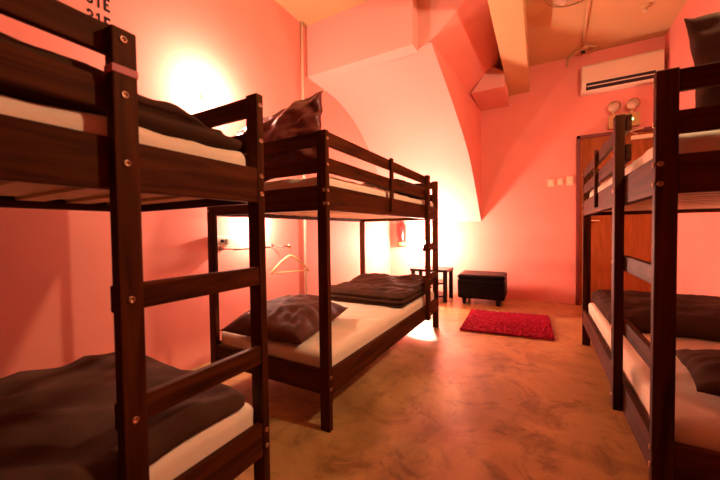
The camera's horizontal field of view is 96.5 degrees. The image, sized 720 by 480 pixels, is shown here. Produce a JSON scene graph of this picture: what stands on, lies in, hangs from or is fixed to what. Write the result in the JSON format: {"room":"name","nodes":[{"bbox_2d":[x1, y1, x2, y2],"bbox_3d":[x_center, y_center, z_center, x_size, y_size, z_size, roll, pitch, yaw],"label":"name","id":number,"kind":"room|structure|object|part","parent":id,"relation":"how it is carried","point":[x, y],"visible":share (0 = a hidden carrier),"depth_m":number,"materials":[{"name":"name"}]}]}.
{"room":"dormitory","nodes":[
{"label":"dormitory","id":0,"kind":"room"},
{"bbox_2d":[0,0,390,377],"bbox_3d":[-1.438,-0.737,2.610,0.120,3.570,8.237,0,2,29],"label":"wall","id":1,"kind":"structure","parent":0,"point":[56,265],"depth_m":2.50,"materials":[{"name":"paint"}]},
{"bbox_2d":[87,0,109,12],"bbox_3d":[-1.674,-1.532,2.058,0.001,0.088,0.126,0,2,29],"label":"lettering","id":2,"kind":"object","parent":1,"relation":"attached to","point":[88,1],"depth_m":2.09,"materials":[{"name":"black paint"}]},
{"bbox_2d":[87,8,109,23],"bbox_3d":[-1.673,-1.408,2.061,0.001,0.088,0.126,0,2,29],"label":"lettering","id":3,"kind":"object","parent":1,"relation":"attached to","point":[88,9],"depth_m":2.06,"materials":[{"name":"black paint"}]},
{"bbox_2d":[217,236,230,245],"bbox_3d":[-1.215,0.010,2.812,0.075,0.090,0.180,0,2,29],"label":"wall socket","id":4,"kind":"object","parent":1,"relation":"attached to","point":[222,240],"visible":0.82,"depth_m":2.83,"materials":[{"name":"beige plastic"}]},
{"bbox_2d":[218,244,290,250],"bbox_3d":[-0.979,0.071,3.061,0.244,0.047,0.702,0,2,29],"label":"rail","id":5,"kind":"object","parent":1,"relation":"attached to","point":[271,245],"visible":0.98,"depth_m":3.02,"materials":[{"name":"silver metal"}]},
{"bbox_3d":[-0.897,0.071,3.008,0.016,0.016,0.690,0,2,29],"label":"rod","id":6,"kind":"part","parent":5,"relation":"part of","materials":[{"name":"silver metal"}]},
{"bbox_2d":[271,246,309,273],"bbox_3d":[-0.720,0.198,3.326,0.416,0.283,0.026,-2,2,-29],"label":"clothes hanger","id":7,"kind":"object","parent":5,"relation":"hanging from","point":[290,255],"visible":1,"depth_m":3.31,"materials":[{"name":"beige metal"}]},
{"bbox_3d":[-0.719,0.244,3.327,0.416,0.189,0.026,-2,2,-29],"label":"shoulder arm","id":8,"kind":"part","parent":7,"relation":"part of"},
{"bbox_2d":[300,21,307,294],"bbox_3d":[-0.665,-0.785,3.829,0.032,3.560,0.032,0,2,29],"label":"conduit pipe","id":9,"kind":"object","parent":1,"relation":"attached to","point":[301,22],"visible":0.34,"depth_m":3.79,"materials":[{"name":"beige plastic"}]},
{"bbox_2d":[305,0,417,77],"bbox_3d":[-0.025,-2.268,3.621,1.352,0.600,0.170,0,2,29],"label":"wall","id":10,"kind":"structure","parent":0,"point":[372,32],"depth_m":3.51,"materials":[{"name":"pink"}]},
{"bbox_2d":[306,42,480,223],"bbox_3d":[0.670,-1.167,4.586,1.630,1.790,2.467,0,2,29],"label":"wall","id":11,"kind":"structure","parent":0,"point":[402,108],"depth_m":4.50,"materials":[{"name":"pink"}]},
{"bbox_2d":[190,293,648,479],"bbox_3d":[0.327,1.102,1.687,4.110,0.100,8.237,0,2,29],"label":"floor","id":12,"kind":"structure","parent":0,"point":[444,402],"depth_m":1.93,"materials":[{"name":"concrete"}]},
{"bbox_2d":[0,0,269,479],"bbox_3d":[-1.329,0.275,0.593,1.042,1.655,2.189,0,2,29],"label":"bunk bed","id":13,"kind":"object","parent":12,"relation":"on","point":[33,154],"visible":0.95,"depth_m":0.85,"materials":[{"name":"brown wood"}]},
{"bbox_3d":[-1.041,-0.354,0.154,0.024,0.080,1.665,0,2,29],"label":"guard rail","id":14,"kind":"part","parent":13,"relation":"part of","materials":[{"name":"brown wood"}]},
{"bbox_3d":[-1.043,-0.497,0.150,0.024,0.075,1.665,0,2,29],"label":"guard rail","id":15,"kind":"part","parent":13,"relation":"part of","materials":[{"name":"brown wood"}]},
{"bbox_3d":[-1.775,-0.186,0.827,0.027,0.135,2.112,0,2,29],"label":"rail","id":16,"kind":"part","parent":13,"relation":"part of","materials":[{"name":"brown wood"}]},
{"bbox_2d":[0,94,245,199],"bbox_3d":[-1.349,-0.242,0.586,0.930,0.164,2.105,0,2,29],"label":"mattress","id":17,"kind":"object","parent":13,"relation":"on","point":[72,119],"visible":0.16,"depth_m":0.84,"materials":[{"name":"beige fabric"}]},
{"bbox_2d":[0,32,241,150],"bbox_3d":[-1.346,-0.397,0.610,0.934,0.149,2.042,0,2,29],"label":"blanket","id":18,"kind":"object","parent":17,"relation":"on","point":[169,119],"visible":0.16,"depth_m":0.98,"materials":[{"name":"brown fabric"}]},
{"bbox_3d":[-0.930,-0.184,0.354,0.027,0.135,2.112,0,2,29],"label":"rail","id":19,"kind":"part","parent":13,"relation":"part of","materials":[{"name":"brown wood"}]},
{"bbox_3d":[-0.829,-0.217,1.527,0.877,0.135,0.027,0,2,29],"label":"rail","id":20,"kind":"part","parent":13,"relation":"part of","materials":[{"name":"brown wood"}]},
{"bbox_2d":[149,402,252,479],"bbox_3d":[-1.337,0.756,0.614,0.932,0.167,2.109,0,2,29],"label":"mattress","id":21,"kind":"object","parent":13,"relation":"on","point":[203,443],"visible":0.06,"depth_m":1.09,"materials":[{"name":"beige fabric"}]},
{"bbox_2d":[0,352,244,479],"bbox_3d":[-1.342,0.625,0.619,0.957,0.118,2.045,0,2,29],"label":"duvet","id":22,"kind":"object","parent":21,"relation":"on","point":[58,423],"visible":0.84,"depth_m":1.03,"materials":[{"name":"brown fabric"}]},
{"bbox_3d":[-0.918,0.836,0.382,0.027,0.135,2.112,0,2,29],"label":"rail","id":23,"kind":"part","parent":13,"relation":"part of","materials":[{"name":"brown wood"}]},
{"bbox_3d":[-0.833,-0.537,1.518,0.877,0.075,0.023,0,2,29],"label":"guard rail","id":24,"kind":"part","parent":13,"relation":"part of","materials":[{"name":"brown wood"}]},
{"bbox_3d":[-0.832,-0.394,1.522,0.877,0.080,0.023,0,2,29],"label":"guard rail","id":25,"kind":"part","parent":13,"relation":"part of","materials":[{"name":"brown wood"}]},
{"bbox_3d":[-0.414,0.246,1.310,0.062,1.650,0.034,0,2,29],"label":"corner post","id":26,"kind":"part","parent":13,"relation":"part of","materials":[{"name":"brown wood"}]},
{"bbox_2d":[207,129,438,432],"bbox_3d":[-0.063,0.196,2.921,1.042,1.655,2.189,0,2,29],"label":"bunk bed","id":27,"kind":"object","parent":12,"relation":"on","point":[325,203],"visible":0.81,"depth_m":1.97,"materials":[{"name":"brown wood"}]},
{"bbox_3d":[-1.014,0.229,2.224,0.062,1.650,0.034,0,2,29],"label":"corner post","id":28,"kind":"part","parent":27,"relation":"part of","materials":[{"name":"brown wood"}]},
{"bbox_3d":[-0.610,-0.232,1.982,0.877,0.135,0.027,0,2,29],"label":"rail","id":29,"kind":"part","parent":27,"relation":"part of","materials":[{"name":"brown wood"}]},
{"bbox_3d":[-0.597,0.787,2.009,0.877,0.135,0.027,0,2,29],"label":"rail","id":30,"kind":"part","parent":27,"relation":"part of","materials":[{"name":"brown wood"}]},
{"bbox_3d":[-0.614,-0.552,1.973,0.877,0.075,0.023,0,2,29],"label":"guard rail","id":31,"kind":"part","parent":27,"relation":"part of","materials":[{"name":"brown wood"}]},
{"bbox_3d":[-0.509,-0.265,3.154,0.027,0.135,2.112,0,2,29],"label":"rail","id":32,"kind":"part","parent":27,"relation":"part of","materials":[{"name":"brown wood"}]},
{"bbox_3d":[-0.612,-0.409,1.977,0.877,0.080,0.023,0,2,29],"label":"guard rail","id":33,"kind":"part","parent":27,"relation":"part of","materials":[{"name":"brown wood"}]},
{"bbox_3d":[-0.194,0.231,1.766,0.062,1.650,0.034,0,2,29],"label":"corner post","id":34,"kind":"part","parent":27,"relation":"part of","materials":[{"name":"brown wood"}]},
{"bbox_2d":[222,291,433,367],"bbox_3d":[-0.070,0.677,2.941,0.927,0.166,2.105,0,2,29],"label":"mattress","id":35,"kind":"object","parent":27,"relation":"on","point":[358,325],"visible":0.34,"depth_m":2.20,"materials":[{"name":"beige fabric"}]},
{"bbox_2d":[219,294,347,344],"bbox_3d":[-0.486,0.521,2.289,0.570,0.224,0.780,0,2,19],"label":"pillow","id":36,"kind":"object","parent":35,"relation":"on","point":[293,319],"visible":0.8,"depth_m":2.03,"materials":[{"name":"brown fabric"}]},
{"bbox_2d":[331,273,432,307],"bbox_3d":[0.207,0.492,3.409,0.908,0.194,0.930,0,2,29],"label":"blanket","id":37,"kind":"object","parent":35,"relation":"on","point":[383,289],"visible":0.94,"depth_m":3.13,"materials":[{"name":"brown fabric"}]},
{"bbox_2d":[264,177,432,206],"bbox_3d":[-0.082,-0.321,2.915,0.931,0.163,2.107,0,2,29],"label":"mattress","id":38,"kind":"object","parent":27,"relation":"on","point":[286,183],"visible":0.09,"depth_m":1.97,"materials":[{"name":"beige fabric"}]},
{"bbox_2d":[237,91,322,181],"bbox_3d":[-0.576,-0.623,2.101,0.864,0.607,0.216,0,2,28],"label":"pillow","id":39,"kind":"object","parent":38,"relation":"on","point":[302,117],"visible":0.34,"depth_m":1.97,"materials":[{"name":"red fabric"}]},
{"bbox_2d":[362,179,424,199],"bbox_3d":[0.205,-0.494,3.388,0.864,0.158,0.908,0,2,29],"label":"blanket","id":40,"kind":"object","parent":38,"relation":"on","point":[399,180],"visible":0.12,"depth_m":2.95,"materials":[{"name":"brown fabric"}]},
{"bbox_3d":[0.033,0.165,4.096,0.062,1.650,0.034,0,2,29],"label":"corner post","id":41,"kind":"part","parent":27,"relation":"part of","materials":[{"name":"brown wood"}]},
{"bbox_3d":[0.239,-0.577,2.506,0.024,0.075,1.728,0,2,29],"label":"guard rail","id":42,"kind":"part","parent":27,"relation":"part of","materials":[{"name":"brown wood"}]},
{"bbox_3d":[0.241,-0.435,2.510,0.024,0.080,1.728,0,2,29],"label":"guard rail","id":43,"kind":"part","parent":27,"relation":"part of","materials":[{"name":"brown wood"}]},
{"bbox_3d":[0.336,-0.263,2.682,0.027,0.135,2.112,0,2,29],"label":"rail","id":44,"kind":"part","parent":27,"relation":"part of","materials":[{"name":"brown wood"}]},
{"bbox_3d":[0.349,0.756,2.710,0.027,0.135,2.112,0,2,29],"label":"rail","id":45,"kind":"part","parent":27,"relation":"part of","materials":[{"name":"brown wood"}]},
{"bbox_3d":[0.437,-0.296,3.855,0.877,0.135,0.027,0,2,29],"label":"rail","id":46,"kind":"part","parent":27,"relation":"part of","materials":[{"name":"brown wood"}]},
{"bbox_3d":[0.433,-0.616,3.846,0.877,0.075,0.023,0,2,29],"label":"guard rail","id":47,"kind":"part","parent":27,"relation":"part of","materials":[{"name":"brown wood"}]},
{"bbox_3d":[0.853,0.167,3.638,0.062,1.650,0.034,0,2,29],"label":"corner post","id":48,"kind":"part","parent":27,"relation":"part of","materials":[{"name":"brown wood"}]},
{"bbox_2d":[410,266,453,302],"bbox_3d":[1.166,0.698,5.206,0.590,0.495,0.480,0,2,29],"label":"side table","id":49,"kind":"object","parent":12,"relation":"on","point":[444,270],"visible":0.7,"depth_m":5.10,"materials":[{"name":"black wood"}]},
{"bbox_2d":[415,239,424,267],"bbox_3d":[0.996,0.220,5.319,0.160,0.460,0.160,0,2,29],"label":"table lamp","id":50,"kind":"object","parent":49,"relation":"on","point":[419,243],"visible":0.93,"depth_m":5.27,"materials":[{"name":"beige plastic"}]},
{"bbox_3d":[0.994,0.070,5.315,0.160,0.160,0.160,0,2,29],"label":"bulb","id":51,"kind":"part","parent":50,"relation":"part of","materials":[{"name":"beige glass"}]},
{"bbox_3d":[1.303,0.722,4.918,0.060,0.460,0.040,0,2,29],"label":"leg","id":52,"kind":"part","parent":49,"relation":"part of","materials":[{"name":"black wood"}]},
{"bbox_3d":[1.484,0.711,5.241,0.060,0.460,0.040,0,2,29],"label":"leg","id":53,"kind":"part","parent":49,"relation":"part of","materials":[{"name":"black wood"}]},
{"bbox_2d":[457,270,506,306],"bbox_3d":[1.868,0.722,4.894,0.654,0.448,0.554,0,2,28],"label":"ottoman","id":54,"kind":"object","parent":12,"relation":"on","point":[486,285],"visible":1,"depth_m":4.66,"materials":[{"name":"black leather"}]},
{"bbox_3d":[1.866,0.536,4.889,0.654,0.076,0.554,0,2,28],"label":"cushion lid","id":55,"kind":"part","parent":54,"relation":"part of","materials":[{"name":"black leather"}]},
{"bbox_2d":[459,309,554,339],"bbox_3d":[1.715,0.957,3.770,0.950,0.030,1.051,0,2,29],"label":"rug","id":56,"kind":"object","parent":12,"relation":"on","point":[528,325],"visible":1,"depth_m":3.65,"materials":[{"name":"red fabric"}]},
{"bbox_2d":[582,61,719,479],"bbox_3d":[1.998,0.199,1.864,1.042,1.655,2.189,0,2,29],"label":"bunk bed","id":57,"kind":"object","parent":12,"relation":"on","point":[671,183],"visible":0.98,"depth_m":1.15,"materials":[{"name":"brown wood"}]},
{"bbox_3d":[2.129,0.168,3.020,0.062,1.650,0.034,0,2,29],"label":"corner post","id":58,"kind":"part","parent":57,"relation":"part of","materials":[{"name":"brown wood"}]},
{"bbox_3d":[1.691,-0.589,2.263,0.024,0.075,1.668,0,2,29],"label":"guard rail","id":59,"kind":"part","parent":57,"relation":"part of","materials":[{"name":"brown wood"}]},
{"bbox_3d":[1.693,-0.446,2.267,0.024,0.080,1.668,0,2,29],"label":"guard rail","id":60,"kind":"part","parent":57,"relation":"part of","materials":[{"name":"brown wood"}]},
{"bbox_3d":[1.600,0.757,2.106,0.027,0.135,2.112,0,2,29],"label":"rail","id":61,"kind":"part","parent":57,"relation":"part of","materials":[{"name":"brown wood"}]},
{"bbox_3d":[1.587,-0.262,2.078,0.027,0.135,2.112,0,2,29],"label":"rail","id":62,"kind":"part","parent":57,"relation":"part of","materials":[{"name":"brown wood"}]},
{"bbox_2d":[589,303,719,451],"bbox_3d":[2.025,0.680,1.865,0.928,0.166,2.110,0,2,29],"label":"mattress","id":63,"kind":"object","parent":57,"relation":"on","point":[697,414],"visible":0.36,"depth_m":1.36,"materials":[{"name":"beige fabric"}]},
{"bbox_2d":[591,289,719,340],"bbox_3d":[2.280,0.511,2.332,0.903,0.162,0.951,0,2,29],"label":"blanket","id":64,"kind":"object","parent":63,"relation":"on","point":[697,316],"visible":0.72,"depth_m":2.10,"materials":[{"name":"brown fabric"}]},
{"bbox_2d":[676,349,719,395],"bbox_3d":[1.737,0.548,1.225,0.740,0.154,0.520,0,2,35],"label":"pillow","id":65,"kind":"object","parent":63,"relation":"on","point":[703,365],"visible":0.96,"depth_m":1.34,"materials":[{"name":"brown fabric"}]},
{"bbox_2d":[589,130,719,197],"bbox_3d":[2.011,-0.344,1.837,0.930,0.166,2.106,0,2,29],"label":"mattress","id":66,"kind":"object","parent":57,"relation":"on","point":[706,140],"visible":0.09,"depth_m":1.12,"materials":[{"name":"beige fabric"}]},
{"bbox_2d":[684,11,719,107],"bbox_3d":[1.547,-0.600,0.999,0.764,0.493,0.193,0,2,26],"label":"pillow","id":67,"kind":"object","parent":66,"relation":"on","point":[703,31],"visible":0.67,"depth_m":1.17,"materials":[{"name":"brown fabric"}]},
{"bbox_3d":[2.534,-0.293,2.778,0.877,0.135,0.027,0,2,29],"label":"rail","id":68,"kind":"part","parent":57,"relation":"part of","materials":[{"name":"brown wood"}]},
{"bbox_3d":[1.083,0.232,1.147,0.062,1.650,0.034,0,2,29],"label":"corner post","id":69,"kind":"part","parent":57,"relation":"part of","materials":[{"name":"brown wood"}]},
{"bbox_3d":[1.499,0.791,0.933,0.877,0.135,0.027,0,2,29],"label":"rail","id":70,"kind":"part","parent":57,"relation":"part of","materials":[{"name":"brown wood"}]},
{"bbox_3d":[1.486,-0.229,0.905,0.877,0.135,0.027,0,2,29],"label":"rail","id":71,"kind":"part","parent":57,"relation":"part of","materials":[{"name":"brown wood"}]},
{"bbox_3d":[1.484,-0.406,0.900,0.877,0.080,0.023,0,2,29],"label":"guard rail","id":72,"kind":"part","parent":57,"relation":"part of","materials":[{"name":"brown wood"}]},
{"bbox_3d":[1.482,-0.549,0.896,0.877,0.075,0.023,0,2,29],"label":"guard rail","id":73,"kind":"part","parent":57,"relation":"part of","materials":[{"name":"brown wood"}]},
{"bbox_2d":[417,0,464,50],"bbox_3d":[0.922,-2.278,3.194,0.718,0.580,0.030,0,2,29],"label":"wall","id":74,"kind":"structure","parent":0,"point":[433,15],"depth_m":3.28,"materials":[{"name":"pink"}]},
{"bbox_2d":[488,0,528,95],"bbox_3d":[0.506,-2.325,1.470,0.278,0.380,7.997,0,2,29],"label":"beam","id":75,"kind":"structure","parent":74,"relation":"attached to","point":[508,17],"depth_m":3.57,"materials":[{"name":"beige paint"}]},
{"bbox_2d":[431,41,480,216],"bbox_3d":[1.361,-1.178,4.292,0.001,1.810,2.311,0,2,33],"label":"wall","id":76,"kind":"structure","parent":0,"point":[468,113],"depth_m":4.57,"materials":[{"name":"paint"}]},
{"bbox_2d":[471,67,508,110],"bbox_3d":[1.954,-2.244,4.789,0.429,0.310,0.797,0,2,29],"label":"beam","id":77,"kind":"structure","parent":76,"relation":"attached to","point":[491,92],"depth_m":4.53,"materials":[{"name":"pink"}]},
{"bbox_2d":[431,0,503,100],"bbox_3d":[1.581,-2.397,4.127,0.677,0.632,2.307,0,2,29],"label":"ceiling","id":78,"kind":"structure","parent":0,"point":[467,42],"depth_m":3.70,"materials":[{"name":"paint"}]},
{"bbox_2d":[275,0,687,66],"bbox_3d":[0.281,-2.566,1.587,4.110,0.100,8.237,0,2,29],"label":"ceiling","id":79,"kind":"structure","parent":0,"point":[553,34],"depth_m":3.81,"materials":[{"name":"beige paint"}]},
{"bbox_2d":[545,0,583,7],"bbox_3d":[2.106,-2.492,3.162,0.502,0.180,0.502,0,2,29],"label":"ceiling fan","id":80,"kind":"object","parent":79,"relation":"attached to","point":[562,3],"visible":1,"depth_m":3.33,"materials":[{"name":"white metal"}]},
{"bbox_3d":[2.074,-2.466,3.274,0.121,0.044,0.160,-1,2,-8],"label":"blade","id":81,"kind":"part","parent":80,"relation":"part of","materials":[{"name":"beige plastic"}]},
{"bbox_2d":[566,44,596,66],"bbox_3d":[3.044,-2.562,4.447,0.377,0.132,0.225,1,2,45],"label":"pipe","id":82,"kind":"object","parent":79,"relation":"attached to","point":[583,49],"visible":1,"depth_m":4.40,"materials":[{"name":"beige"}]},
{"bbox_2d":[581,0,590,46],"bbox_3d":[2.663,-2.586,3.781,0.045,0.034,1.251,0,2,31],"label":"conduit","id":83,"kind":"object","parent":79,"relation":"attached to","point":[588,1],"visible":1,"depth_m":3.81,"materials":[{"name":"beige plastic"}]},
{"bbox_2d":[639,3,650,12],"bbox_3d":[3.176,-2.576,3.580,0.100,0.060,0.100,0,2,29],"label":"sprinkler","id":84,"kind":"object","parent":79,"relation":"attached to","point":[645,6],"visible":1,"depth_m":3.57,"materials":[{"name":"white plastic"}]},
{"bbox_2d":[390,35,664,303],"bbox_3d":[2.283,-0.853,5.178,3.870,3.570,0.120,0,2,29],"label":"wall","id":85,"kind":"structure","parent":0,"point":[526,230],"depth_m":4.90,"materials":[{"name":"paint"}]},
{"bbox_2d":[396,221,405,246],"bbox_3d":[0.748,-0.140,5.866,0.203,0.525,0.159,-1,2,-20],"label":"fire extinguisher","id":86,"kind":"object","parent":85,"relation":"attached to","point":[401,228],"visible":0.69,"depth_m":5.81,"materials":[{"name":"red metal"}]},
{"bbox_2d":[548,179,553,186],"bbox_3d":[2.843,-0.850,4.786,0.085,0.110,0.018,0,2,29],"label":"light switch","id":87,"kind":"object","parent":85,"relation":"attached to","point":[550,181],"visible":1,"depth_m":4.78,"materials":[{"name":"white plastic"}]},
{"bbox_2d":[557,178,563,184],"bbox_3d":[2.948,-0.857,4.727,0.075,0.095,0.018,0,2,29],"label":"light switch","id":88,"kind":"object","parent":85,"relation":"attached to","point":[560,181],"visible":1,"depth_m":4.72,"materials":[{"name":"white plastic"}]},
{"bbox_2d":[566,176,572,185],"bbox_3d":[3.048,-0.859,4.671,0.080,0.130,0.018,0,2,29],"label":"light switch","id":89,"kind":"object","parent":85,"relation":"attached to","point":[569,178],"visible":1,"depth_m":4.67,"materials":[{"name":"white plastic"}]},
{"bbox_2d":[575,126,652,304],"bbox_3d":[3.471,-0.269,4.323,0.924,2.419,0.249,0,2,29],"label":"door","id":90,"kind":"structure","parent":85,"relation":"in","point":[637,227],"depth_m":4.45,"materials":[{"name":"brown wood"}]},
{"bbox_2d":[580,49,663,95],"bbox_3d":[3.461,-2.219,4.287,0.850,0.360,0.205,0,2,29],"label":"air conditioner","id":91,"kind":"object","parent":85,"relation":"attached to","point":[639,69],"visible":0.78,"depth_m":4.22,"materials":[{"name":"beige plastic"}]},
{"bbox_2d":[586,70,655,90],"bbox_3d":[3.415,-2.097,4.236,0.720,0.080,0.046,0,2,29],"label":"outlet","id":92,"kind":"object","parent":91,"relation":"attached to","point":[643,75],"depth_m":4.23,"materials":[{"name":"black"}]},
{"bbox_2d":[608,98,640,129],"bbox_3d":[3.527,-1.688,4.306,0.352,0.346,0.140,0,2,29],"label":"emergency light","id":93,"kind":"object","parent":85,"relation":"attached to","point":[633,103],"visible":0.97,"depth_m":4.25,"materials":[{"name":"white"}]},
{"bbox_2d":[665,0,719,296],"bbox_3d":[2.046,-0.727,0.664,0.120,3.570,8.237,0,2,29],"label":"wall","id":94,"kind":"structure","parent":0,"point":[698,242],"depth_m":3.37,"materials":[{"name":"paint"}]}
]}

